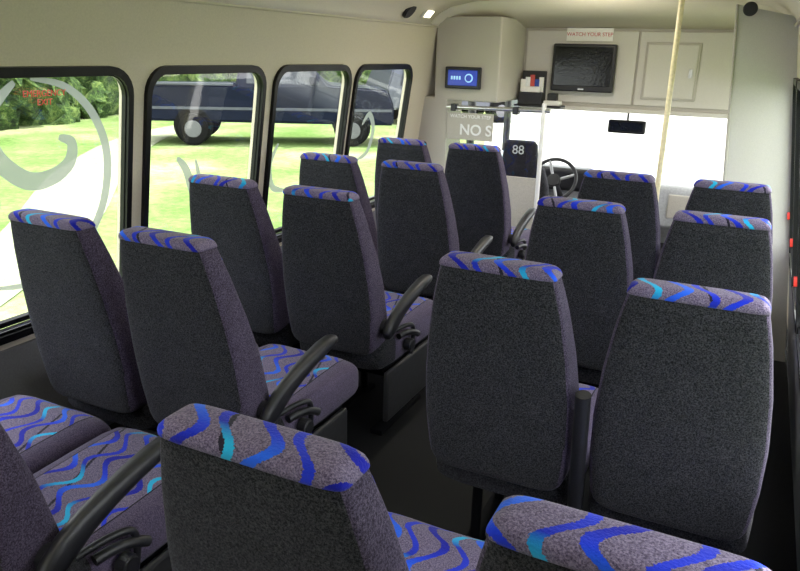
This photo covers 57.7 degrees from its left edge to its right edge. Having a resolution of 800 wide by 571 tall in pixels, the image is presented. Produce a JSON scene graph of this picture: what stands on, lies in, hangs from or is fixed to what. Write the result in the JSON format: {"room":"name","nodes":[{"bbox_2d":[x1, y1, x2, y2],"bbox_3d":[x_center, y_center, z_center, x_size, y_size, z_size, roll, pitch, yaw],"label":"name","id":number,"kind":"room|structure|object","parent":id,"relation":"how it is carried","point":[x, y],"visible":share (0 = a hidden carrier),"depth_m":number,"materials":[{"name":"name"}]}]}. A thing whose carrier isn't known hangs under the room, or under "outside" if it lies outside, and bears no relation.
{"room":"vehicle interior","nodes":[
{"label":"vehicle interior","id":0,"kind":"room"},
{"bbox_2d":[0,0,436,350],"bbox_3d":[-1.021,-0.322,3.278,0.304,1.806,6.300,10,20,24],"label":"wall","id":1,"kind":"structure","parent":0,"point":[136,37],"depth_m":3.04,"materials":[{"name":"beige plastic"}]},
{"bbox_2d":[0,312,29,328],"bbox_3d":[-1.340,0.088,2.770,0.023,0.023,0.720,10,20,24],"label":"sill","id":2,"kind":"structure","parent":1,"relation":"attached to","point":[25,316],"depth_m":2.64,"materials":[{"name":"black metal"}]},
{"bbox_2d":[0,75,125,335],"bbox_3d":[-1.283,-0.294,2.623,0.154,0.913,0.754,10,20,24],"label":"window","id":3,"kind":"structure","parent":1,"relation":"in","point":[123,91],"depth_m":2.86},
{"bbox_2d":[0,319,30,332],"bbox_3d":[-1.334,0.108,2.773,0.011,0.009,0.710,10,20,24],"label":"track","id":4,"kind":"object","parent":3,"relation":"attached to","point":[27,321],"depth_m":2.64,"materials":[{"name":"black metal"}]},
{"bbox_3d":[-1.289,-0.296,2.625,0.136,0.901,0.750,10,20,24],"label":"window","id":5,"kind":"structure","parent":3,"relation":"in","visible":0},
{"bbox_2d":[23,89,65,104],"bbox_3d":[-1.211,-0.642,2.480,0.009,0.050,0.169,10,20,24],"label":"sticker","id":6,"kind":"object","parent":5,"relation":"attached to","point":[58,89],"visible":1,"depth_m":2.47,"materials":[{"name":"red plastic"}]},
{"bbox_2d":[0,66,133,345],"bbox_3d":[-1.271,-0.290,2.618,0.161,0.963,0.790,10,20,24],"label":"frame","id":7,"kind":"object","parent":1,"relation":"attached to","point":[7,71],"visible":0.52,"depth_m":2.69,"materials":[{"name":"black metal"}]},
{"bbox_2d":[0,211,376,425],"bbox_3d":[-1.225,0.342,3.239,0.094,0.561,5.600,10,20,24],"label":"wall panel","id":8,"kind":"object","parent":1,"relation":"attached to","point":[22,368],"depth_m":2.75,"materials":[{"name":"grey plastic"}]},
{"bbox_2d":[141,65,266,226],"bbox_3d":[-0.893,-0.518,3.356,0.161,0.963,0.790,10,20,24],"label":"frame","id":9,"kind":"object","parent":1,"relation":"attached to","point":[160,71],"visible":0.52,"depth_m":3.04,"materials":[{"name":"black rubber"}]},
{"bbox_2d":[166,72,260,179],"bbox_3d":[-0.905,-0.522,3.361,0.154,0.913,0.754,10,20,24],"label":"window","id":10,"kind":"structure","parent":1,"relation":"in","point":[253,73],"depth_m":3.59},
{"bbox_2d":[274,226,281,232],"bbox_3d":[-0.588,-0.365,4.238,0.023,0.023,0.700,10,20,24],"label":"sill","id":11,"kind":"structure","parent":1,"relation":"attached to","point":[279,229],"depth_m":4.05,"materials":[{"name":"black metal"}]},
{"bbox_2d":[166,0,438,27],"bbox_3d":[-0.975,-1.077,2.701,0.014,0.013,5.650,10,20,24],"label":"trim","id":12,"kind":"structure","parent":1,"relation":"attached to","point":[186,1],"depth_m":3.53,"materials":[{"name":"beige plastic"}]},
{"bbox_2d":[262,64,351,242],"bbox_3d":[-0.519,-0.743,4.086,0.161,0.963,0.770,10,20,24],"label":"frame","id":13,"kind":"object","parent":1,"relation":"attached to","point":[291,67],"visible":0.51,"depth_m":3.79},
{"bbox_2d":[277,70,347,236],"bbox_3d":[-0.532,-0.747,4.091,0.154,0.913,0.734,10,20,24],"label":"window","id":14,"kind":"structure","parent":1,"relation":"in","point":[343,71],"depth_m":4.30,"materials":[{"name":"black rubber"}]},
{"bbox_2d":[0,77,374,290],"bbox_3d":[-0.795,-0.647,3.529,0.110,0.749,2.868,10,20,24],"label":"decal","id":15,"kind":"object","parent":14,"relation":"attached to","point":[24,179],"depth_m":2.64,"materials":[{"name":"plastic"}]},
{"bbox_2d":[344,64,412,208],"bbox_3d":[-0.154,-0.963,4.798,0.161,0.963,0.790,10,20,24],"label":"frame","id":16,"kind":"object","parent":1,"relation":"attached to","point":[362,68],"visible":0.48,"depth_m":4.47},
{"bbox_2d":[371,69,408,203],"bbox_3d":[-0.167,-0.967,4.803,0.154,0.913,0.754,10,20,24],"label":"window","id":17,"kind":"structure","parent":1,"relation":"in","point":[406,70],"depth_m":5.03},
{"bbox_2d":[109,242,796,570],"bbox_3d":[0.425,0.581,3.632,2.950,0.060,7.700,10,20,24],"label":"floor","id":18,"kind":"structure","parent":0,"point":[407,477],"depth_m":2.92,"materials":[{"name":"rubber"}]},
{"bbox_2d":[0,395,110,473],"bbox_3d":[-1.274,0.427,2.038,0.438,1.128,0.799,10,20,24],"label":"seat","id":19,"kind":"object","parent":18,"relation":"on","point":[42,431],"visible":0.46,"depth_m":2.22,"materials":[{"name":"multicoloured fabric"}]},
{"bbox_2d":[0,423,171,570],"bbox_3d":[-0.836,0.503,1.837,0.486,1.128,0.799,10,20,24],"label":"seat","id":20,"kind":"object","parent":18,"relation":"on","point":[99,506],"visible":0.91,"depth_m":1.73,"materials":[{"name":"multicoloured fabric"}]},
{"bbox_2d":[8,208,258,431],"bbox_3d":[-0.929,0.223,2.700,0.438,1.128,0.799,10,20,24],"label":"seat","id":21,"kind":"object","parent":18,"relation":"on","point":[73,287],"visible":0.67,"depth_m":2.31,"materials":[{"name":"grey fabric"}]},
{"bbox_2d":[68,343,258,428],"bbox_3d":[-0.894,0.328,2.816,0.438,0.170,0.625,10,20,24],"label":"seat cushion","id":22,"kind":"object","parent":21,"relation":"on","point":[141,418],"depth_m":2.52,"materials":[{"name":"fabric"}]},
{"bbox_2d":[118,226,358,444],"bbox_3d":[-0.491,0.299,2.499,0.486,1.128,0.799,10,20,24],"label":"seat","id":23,"kind":"object","parent":18,"relation":"on","point":[193,340],"visible":0.71,"depth_m":2.15,"materials":[{"name":"grey fabric"}]},
{"bbox_2d":[258,344,358,429],"bbox_3d":[-0.477,0.400,2.624,0.438,0.170,0.625,10,20,24],"label":"seat cushion","id":24,"kind":"object","parent":23,"relation":"on","point":[333,380],"depth_m":2.64,"materials":[{"name":"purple fabric"}]},
{"bbox_2d":[188,174,299,348],"bbox_3d":[-0.574,0.005,3.404,0.438,1.128,0.799,10,20,24],"label":"seat","id":25,"kind":"object","parent":18,"relation":"on","point":[232,212],"visible":0.57,"depth_m":2.99,"materials":[{"name":"grey fabric"}]},
{"bbox_2d":[252,323,299,346],"bbox_3d":[-0.539,0.110,3.520,0.438,0.170,0.625,10,20,24],"label":"seat cushion","id":26,"kind":"object","parent":25,"relation":"on","point":[285,337],"depth_m":3.20,"materials":[{"name":"fabric"}]},
{"bbox_2d":[157,403,484,570],"bbox_3d":[-0.034,0.643,1.460,0.490,1.126,0.799,10,20,24],"label":"seat","id":27,"kind":"object","parent":18,"relation":"on","point":[240,492],"visible":0.99,"depth_m":0.99,"materials":[{"name":"grey fabric"}]},
{"bbox_2d":[388,512,484,570],"bbox_3d":[-0.016,0.746,1.584,0.452,0.170,0.625,10,20,24],"label":"seat cushion","id":28,"kind":"object","parent":27,"relation":"on","point":[424,546],"depth_m":1.72,"materials":[{"name":"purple fabric"}]},
{"bbox_2d":[299,152,385,290],"bbox_3d":[-0.216,-0.216,4.120,0.438,1.128,0.799,10,20,24],"label":"seat","id":29,"kind":"object","parent":18,"relation":"on","point":[324,170],"visible":0.3,"depth_m":3.64,"materials":[{"name":"grey fabric"}]},
{"bbox_2d":[282,185,432,435],"bbox_3d":[-0.136,0.081,3.203,0.486,1.128,0.799,10,20,24],"label":"seat","id":30,"kind":"object","parent":18,"relation":"on","point":[333,282],"visible":0.98,"depth_m":2.89,"materials":[{"name":"grey fabric"}]},
{"bbox_2d":[300,291,432,369],"bbox_3d":[-0.122,0.182,3.329,0.438,0.170,0.625,10,20,24],"label":"seat cushion","id":31,"kind":"object","parent":30,"relation":"on","point":[389,352],"depth_m":3.13,"materials":[{"name":"purple fabric"}]},
{"bbox_2d":[374,137,431,225],"bbox_3d":[0.156,-0.443,4.854,0.438,1.128,0.799,10,20,24],"label":"seat","id":32,"kind":"object","parent":18,"relation":"on","point":[389,148],"visible":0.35,"depth_m":4.37,"materials":[{"name":"grey fabric"}]},
{"bbox_2d":[377,160,492,299],"bbox_3d":[0.222,-0.140,3.919,0.486,1.128,0.799,10,20,24],"label":"seat","id":33,"kind":"object","parent":18,"relation":"on","point":[416,222],"visible":0.59,"depth_m":3.54,"materials":[{"name":"grey fabric"}]},
{"bbox_2d":[386,287,432,299],"bbox_3d":[0.235,-0.039,4.044,0.438,0.170,0.625,10,20,24],"label":"seat cushion","id":34,"kind":"object","parent":33,"relation":"on","point":[387,289],"depth_m":3.82,"materials":[{"name":"purple fabric"}]},
{"bbox_2d":[418,95,461,172],"bbox_3d":[0.257,-0.789,5.626,0.300,1.320,0.300,10,20,24],"label":"pillar","id":35,"kind":"structure","parent":18,"relation":"on","point":[433,126],"depth_m":5.34,"materials":[{"name":"plastic"}]},
{"bbox_2d":[446,103,550,114],"bbox_3d":[0.681,-1.234,5.096,0.760,0.050,0.060,10,20,24],"label":"rail","id":36,"kind":"object","parent":35,"relation":"attached to","point":[533,110],"depth_m":5.08,"materials":[{"name":"metal"}]},
{"bbox_2d":[444,143,535,259],"bbox_3d":[0.594,-0.367,4.653,0.486,1.128,0.799,10,20,24],"label":"seat","id":37,"kind":"object","parent":18,"relation":"on","point":[475,174],"visible":0.7,"depth_m":4.28,"materials":[{"name":"grey fabric"}]},
{"bbox_2d":[502,226,529,259],"bbox_3d":[0.607,-0.266,4.779,0.438,0.170,0.625,10,20,24],"label":"seat cushion","id":38,"kind":"object","parent":37,"relation":"on","point":[515,252],"depth_m":4.55,"materials":[{"name":"purple fabric"}]},
{"bbox_2d":[447,112,535,229],"bbox_3d":[0.643,-0.633,5.301,0.690,1.200,0.020,10,20,24],"label":"wall","id":39,"kind":"structure","parent":18,"relation":"on","point":[521,189],"depth_m":5.19,"materials":[{"name":"plastic"}]},
{"bbox_2d":[450,114,490,119],"bbox_3d":[0.502,-1.204,5.180,0.311,0.025,0.002,10,20,24],"label":"notice","id":40,"kind":"object","parent":39,"relation":"attached to","point":[450,114],"visible":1,"depth_m":5.18,"materials":[{"name":"white paint"}]},
{"bbox_2d":[460,124,490,136],"bbox_3d":[0.540,-1.109,5.189,0.239,0.078,0.002,10,20,24],"label":"notice","id":41,"kind":"object","parent":39,"relation":"attached to","point":[461,125],"visible":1,"depth_m":5.20,"materials":[{"name":"white paint"}]},
{"bbox_2d":[426,251,597,540],"bbox_3d":[0.415,0.377,2.323,0.490,1.126,0.799,10,20,24],"label":"seat","id":42,"kind":"object","parent":18,"relation":"on","point":[509,413],"visible":0.93,"depth_m":1.95,"materials":[{"name":"grey fabric"}]},
{"bbox_2d":[436,383,597,504],"bbox_3d":[0.433,0.480,2.446,0.452,0.170,0.625,10,20,24],"label":"seat cushion","id":43,"kind":"object","parent":42,"relation":"on","point":[559,495],"depth_m":2.21,"materials":[{"name":"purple fabric"}]},
{"bbox_2d":[502,139,548,198],"bbox_3d":[1.059,-0.756,6.173,0.480,0.980,0.573,10,20,24],"label":"seat","id":44,"kind":"object","parent":18,"relation":"on","point":[520,157],"visible":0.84,"depth_m":5.83,"materials":[{"name":"grey fabric"}]},
{"bbox_2d":[533,103,546,218],"bbox_3d":[0.967,-0.613,5.141,0.032,1.315,0.032,10,20,24],"label":"post","id":45,"kind":"object","parent":18,"relation":"on","point":[544,105],"visible":0.57,"depth_m":5.04,"materials":[{"name":"white metal"}]},
{"bbox_2d":[525,196,632,387],"bbox_3d":[0.819,0.133,3.112,0.490,1.126,0.799,10,20,24],"label":"seat","id":46,"kind":"object","parent":18,"relation":"on","point":[588,240],"visible":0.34,"depth_m":2.69,"materials":[{"name":"grey fabric"}]},
{"bbox_2d":[577,366,601,384],"bbox_3d":[0.837,0.236,3.236,0.452,0.170,0.625,10,20,24],"label":"seat cushion","id":47,"kind":"object","parent":46,"relation":"on","point":[587,375],"depth_m":2.95,"materials":[{"name":"fabric"}]},
{"bbox_2d":[542,164,695,228],"bbox_3d":[1.884,-0.672,6.401,2.300,0.700,0.700,10,20,24],"label":"dashboard","id":48,"kind":"object","parent":18,"relation":"on","point":[674,195],"visible":0.11,"depth_m":6.12,"materials":[{"name":"black plastic"}]},
{"bbox_2d":[542,158,577,196],"bbox_3d":[1.286,-0.885,6.220,0.378,0.423,0.474,1,18,-1],"label":"steering wheel","id":49,"kind":"object","parent":48,"relation":"attached to","point":[554,180],"visible":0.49,"depth_m":6.10,"materials":[{"name":"grey plastic"}]},
{"bbox_2d":[577,169,661,279],"bbox_3d":[1.159,-0.071,3.775,0.490,1.126,0.799,10,20,24],"label":"seat","id":50,"kind":"object","parent":18,"relation":"on","point":[637,192],"visible":0.38,"depth_m":3.32,"materials":[{"name":"grey fabric"}]},
{"bbox_2d":[475,495,770,570],"bbox_3d":[0.390,0.718,1.266,0.443,1.128,0.799,10,20,24],"label":"seat","id":51,"kind":"object","parent":18,"relation":"on","point":[524,533],"visible":1,"depth_m":0.79,"materials":[{"name":"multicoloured fabric"}]},
{"bbox_2d":[655,0,684,201],"bbox_3d":[1.556,-0.698,4.348,0.037,1.990,0.032,10,20,24],"label":"pole","id":52,"kind":"object","parent":18,"relation":"on","point":[681,2],"visible":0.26,"depth_m":4.21,"materials":[{"name":"beige metal"}]},
{"bbox_2d":[588,278,772,554],"bbox_3d":[0.824,0.449,2.135,0.443,1.128,0.799,10,20,24],"label":"seat","id":53,"kind":"object","parent":18,"relation":"on","point":[681,425],"visible":0.93,"depth_m":1.75,"materials":[{"name":"grey fabric"}]},
{"bbox_2d":[588,490,753,554],"bbox_3d":[0.859,0.553,2.251,0.443,0.170,0.625,10,20,24],"label":"seat cushion","id":54,"kind":"object","parent":53,"relation":"on","point":[737,546],"depth_m":1.98,"materials":[{"name":"fabric"}]},
{"bbox_2d":[653,210,772,315],"bbox_3d":[1.229,0.205,2.925,0.443,1.128,0.799,10,20,24],"label":"seat","id":55,"kind":"object","parent":18,"relation":"on","point":[715,250],"visible":0.39,"depth_m":2.46,"materials":[{"name":"grey fabric"}]},
{"bbox_2d":[685,179,772,245],"bbox_3d":[1.568,0.000,3.587,0.443,1.128,0.799,10,20,24],"label":"seat","id":56,"kind":"object","parent":18,"relation":"on","point":[707,195],"visible":0.19,"depth_m":3.10,"materials":[{"name":"grey fabric"}]},
{"bbox_2d":[195,0,799,29],"bbox_3d":[0.164,-1.073,2.453,2.283,0.212,6.322,10,20,24],"label":"ceiling","id":57,"kind":"structure","parent":0,"point":[629,14],"depth_m":4.68,"materials":[{"name":"plastic"}]},
{"bbox_2d":[402,6,416,17],"bbox_3d":[0.059,-1.720,4.542,0.083,0.093,0.110,10,20,24],"label":"speaker","id":58,"kind":"object","parent":57,"relation":"attached to","point":[408,12],"visible":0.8,"depth_m":4.53},
{"bbox_2d":[420,9,434,17],"bbox_3d":[0.182,-1.795,4.782,0.058,0.064,0.120,10,20,24],"label":"light","id":59,"kind":"object","parent":57,"relation":"attached to","point":[428,13],"visible":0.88,"depth_m":4.76,"materials":[{"name":"white paint"}]},
{"bbox_2d":[435,16,525,102],"bbox_3d":[0.603,-1.665,5.353,0.485,0.570,0.600,10,20,24],"label":"box","id":60,"kind":"object","parent":57,"relation":"attached to","point":[494,44],"visible":0.73,"depth_m":5.09,"materials":[{"name":"plastic"}]},
{"bbox_2d":[445,66,481,89],"bbox_3d":[0.443,-1.463,5.122,0.270,0.150,0.038,10,20,24],"label":"control panel","id":61,"kind":"object","parent":60,"relation":"attached to","point":[455,77],"visible":1,"depth_m":5.11,"materials":[{"name":"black plastic"}]},
{"bbox_2d":[519,28,733,118],"bbox_3d":[1.811,-1.567,5.297,1.760,0.585,0.485,10,20,24],"label":"upper cabinet","id":62,"kind":"object","parent":57,"relation":"attached to","point":[701,88],"visible":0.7,"depth_m":5.07,"materials":[{"name":"plastic"}]},
{"bbox_2d":[514,70,564,107],"bbox_3d":[1.037,-1.450,5.360,0.355,0.252,0.130,10,20,24],"label":"brochure holder","id":63,"kind":"object","parent":62,"relation":"attached to","point":[532,92],"visible":0.96,"depth_m":5.36,"materials":[{"name":"grey plastic"}]},
{"bbox_2d":[518,92,544,104],"bbox_3d":[0.979,-1.395,5.407,0.180,0.090,0.110,10,20,24],"label":"tray","id":64,"kind":"object","parent":63,"relation":"on","point":[524,98],"depth_m":5.36,"materials":[{"name":"grey plastic"}]},
{"bbox_2d":[522,70,546,93],"bbox_3d":[0.999,-1.500,5.410,0.180,0.190,0.030,10,20,24],"label":"brochures","id":65,"kind":"object","parent":63,"relation":"on","point":[540,76],"depth_m":5.36,"materials":[{"name":"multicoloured paper"}]},
{"bbox_2d":[514,103,564,107],"bbox_3d":[1.034,-1.336,5.397,0.355,0.012,0.130,10,20,24],"label":"shelf","id":66,"kind":"object","parent":63,"relation":"attached to","point":[550,105],"depth_m":5.34,"materials":[{"name":"grey plastic"}]},
{"bbox_2d":[550,43,617,92],"bbox_3d":[1.329,-1.572,5.252,0.450,0.330,0.084,10,20,24],"label":"wall tv","id":67,"kind":"object","parent":62,"relation":"attached to","point":[575,67],"visible":1,"depth_m":5.21,"materials":[{"name":"black plastic"}]},
{"bbox_2d":[566,28,613,41],"bbox_3d":[1.359,-1.796,5.197,0.330,0.090,0.011,10,20,24],"label":"notice sign","id":68,"kind":"object","parent":62,"relation":"attached to","point":[573,34],"visible":1,"depth_m":5.19,"materials":[{"name":"paper"}]},
{"bbox_2d":[608,113,645,134],"bbox_3d":[1.736,-1.266,5.539,0.280,0.211,0.052,10,20,24],"label":"mirror","id":69,"kind":"object","parent":62,"relation":"attached to","point":[627,126],"visible":0.93,"depth_m":5.53,"materials":[{"name":"black plastic"}]},
{"bbox_2d":[653,175,697,242],"bbox_3d":[2.103,-0.757,6.846,2.500,0.600,0.100,10,20,24],"label":"wall","id":70,"kind":"structure","parent":0,"point":[663,231],"depth_m":6.69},
{"bbox_2d":[502,101,511,149],"bbox_3d":[1.053,-1.703,7.091,0.070,1.000,0.070,10,20,24],"label":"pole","id":71,"kind":"structure","parent":70,"relation":"attached to","point":[507,115],"depth_m":7.10,"materials":[{"name":"grey metal"}]},
{"bbox_2d":[726,5,797,361],"bbox_3d":[1.976,-0.514,3.956,0.530,1.900,0.030,10,20,24],"label":"wall","id":72,"kind":"structure","parent":0,"point":[760,133],"depth_m":3.86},
{"bbox_2d":[723,4,738,180],"bbox_3d":[1.792,-0.540,4.024,0.160,1.901,0.016,10,20,24],"label":"trim","id":73,"kind":"structure","parent":72,"relation":"attached to","point":[737,5],"depth_m":3.88,"materials":[{"name":"plastic"}]},
{"bbox_2d":[743,1,757,15],"bbox_3d":[1.784,-1.407,3.697,0.070,0.070,0.030,10,20,24],"label":"ceiling speaker","id":74,"kind":"object","parent":72,"relation":"attached to","point":[750,8],"depth_m":3.69},
{"bbox_2d":[787,23,799,323],"bbox_3d":[1.278,0.075,2.224,0.304,1.806,6.300,10,20,24],"label":"wall","id":75,"kind":"structure","parent":0,"point":[798,54],"depth_m":3.60,"materials":[{"name":"beige plastic"}]},
{"bbox_2d":[787,272,799,570],"bbox_3d":[1.056,0.839,1.874,0.094,0.561,5.000,10,20,24],"label":"wall panel","id":76,"kind":"object","parent":75,"relation":"attached to","point":[793,383],"visible":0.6,"depth_m":2.88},
{"bbox_2d":[792,108,795,235],"bbox_3d":[1.952,-0.516,3.566,0.154,0.913,0.594,10,20,24],"label":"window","id":77,"kind":"structure","parent":75,"relation":"in","point":[795,108],"depth_m":3.79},
{"bbox_2d":[789,78,799,287],"bbox_3d":[1.940,-0.516,3.572,0.161,0.963,0.630,10,20,24],"label":"frame","id":78,"kind":"object","parent":75,"relation":"attached to","point":[795,80],"visible":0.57,"depth_m":3.78,"materials":[{"name":"black metal"}]},
{"bbox_2d":[794,276,796,286],"bbox_3d":[1.492,-0.015,2.732,0.026,0.042,0.016,10,20,24],"label":"latch","id":79,"kind":"object","parent":75,"relation":"attached to","point":[795,277],"visible":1,"depth_m":2.73,"materials":[{"name":"red plastic"}]},
{"bbox_2d":[792,81,799,332],"bbox_3d":[1.643,-0.337,2.993,0.161,0.963,0.640,10,20,24],"label":"frame","id":80,"kind":"object","parent":75,"relation":"attached to","point":[798,82],"visible":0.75,"depth_m":3.22,"materials":[{"name":"black metal"}]},
{"bbox_2d":[796,194,799,392],"bbox_3d":[1.311,-0.137,2.345,0.161,0.963,0.790,10,20,24],"label":"frame","id":81,"kind":"object","parent":75,"relation":"attached to","point":[798,268],"visible":0.84,"depth_m":2.71,"materials":[{"name":"black metal"}]},
{"bbox_2d":[796,126,799,275],"bbox_3d":[1.655,-0.337,2.986,0.154,0.913,0.604,10,20,24],"label":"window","id":82,"kind":"structure","parent":75,"relation":"in","point":[799,126],"depth_m":3.25,"materials":[{"name":"black"}]},
{"bbox_2d":[798,327,799,347],"bbox_3d":[1.361,0.261,2.443,0.023,0.023,0.720,10,20,24],"label":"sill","id":83,"kind":"structure","parent":75,"relation":"attached to","point":[798,327],"depth_m":2.70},
{"bbox_2d":[792,286,795,316],"bbox_3d":[1.686,0.078,3.099,0.011,0.009,0.560,10,20,24],"label":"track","id":84,"kind":"object","parent":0,"point":[792,286],"depth_m":3.13,"materials":[{"name":"black metal"}]},
{"bbox_2d":[797,334,799,369],"bbox_3d":[1.354,0.279,2.451,0.011,0.009,0.710,10,20,24],"label":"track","id":85,"kind":"object","parent":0,"point":[797,334],"depth_m":2.59,"materials":[{"name":"black metal"}]},
{"bbox_3d":[0.710,-0.817,6.725,0.080,0.720,1.400,10,20,24],"label":"wall","id":86,"kind":"structure","parent":0,"visible":0},
{"bbox_2d":[466,101,475,143],"bbox_3d":[0.614,-1.438,6.233,0.070,1.000,0.070,10,20,24],"label":"trim","id":87,"kind":"structure","parent":86,"relation":"attached to","point":[470,103],"depth_m":6.19,"materials":[{"name":"black plastic"}]},
{"label":"outside","id":88,"kind":"structure","parent":0,"visible":0},
{"bbox_2d":[0,111,484,328],"bbox_3d":[-2.535,-6.694,28.362,110.000,0.001,110.000,10,20,24],"label":"ground","id":89,"kind":"structure","parent":88,"point":[36,148],"depth_m":16.19,"materials":[{"name":"green plant"}]},
{"bbox_2d":[0,70,370,129],"bbox_3d":[-4.691,-10.011,29.619,43.507,7.320,19.366,-15,24,-42],"label":"trees","id":90,"kind":"object","parent":89,"relation":"on","point":[102,92],"visible":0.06,"depth_m":22.70,"materials":[{"name":"green plant"}]},
{"bbox_2d":[152,71,393,146],"bbox_3d":[-3.398,-4.893,19.209,6.318,2.137,2.387,-1,18,-7],"label":"pickup truck","id":91,"kind":"object","parent":89,"relation":"on","point":[197,109],"visible":0.76,"depth_m":18.27,"materials":[{"name":"blue paint"}]},
{"bbox_2d":[309,76,315,84],"bbox_3d":[-2.182,-5.121,18.140,0.162,0.216,0.216,-1,18,-7],"label":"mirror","id":92,"kind":"object","parent":91,"relation":"attached to","point":[312,79],"depth_m":18.04,"materials":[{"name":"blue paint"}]},
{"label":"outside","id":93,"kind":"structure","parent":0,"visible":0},
{"bbox_2d":[0,122,221,305],"bbox_3d":[-4.514,-2.910,16.399,12.795,0.001,22.867,10,20,24],"label":"dirt path","id":94,"kind":"structure","parent":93,"point":[79,192],"depth_m":11.81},
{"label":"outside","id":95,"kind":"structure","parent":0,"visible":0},
{"bbox_2d":[484,107,726,180],"bbox_3d":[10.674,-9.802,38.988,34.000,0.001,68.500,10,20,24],"label":"windshield","id":96,"kind":"object","parent":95,"point":[695,146],"visible":0.02,"depth_m":21.33},
{"bbox_2d":[366,69,520,122],"bbox_3d":[1.614,-6.920,26.162,5.384,1.978,2.254,-6,19,-23],"label":"suv","id":97,"kind":"object","parent":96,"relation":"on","point":[391,81],"visible":0.17,"depth_m":24.83,"materials":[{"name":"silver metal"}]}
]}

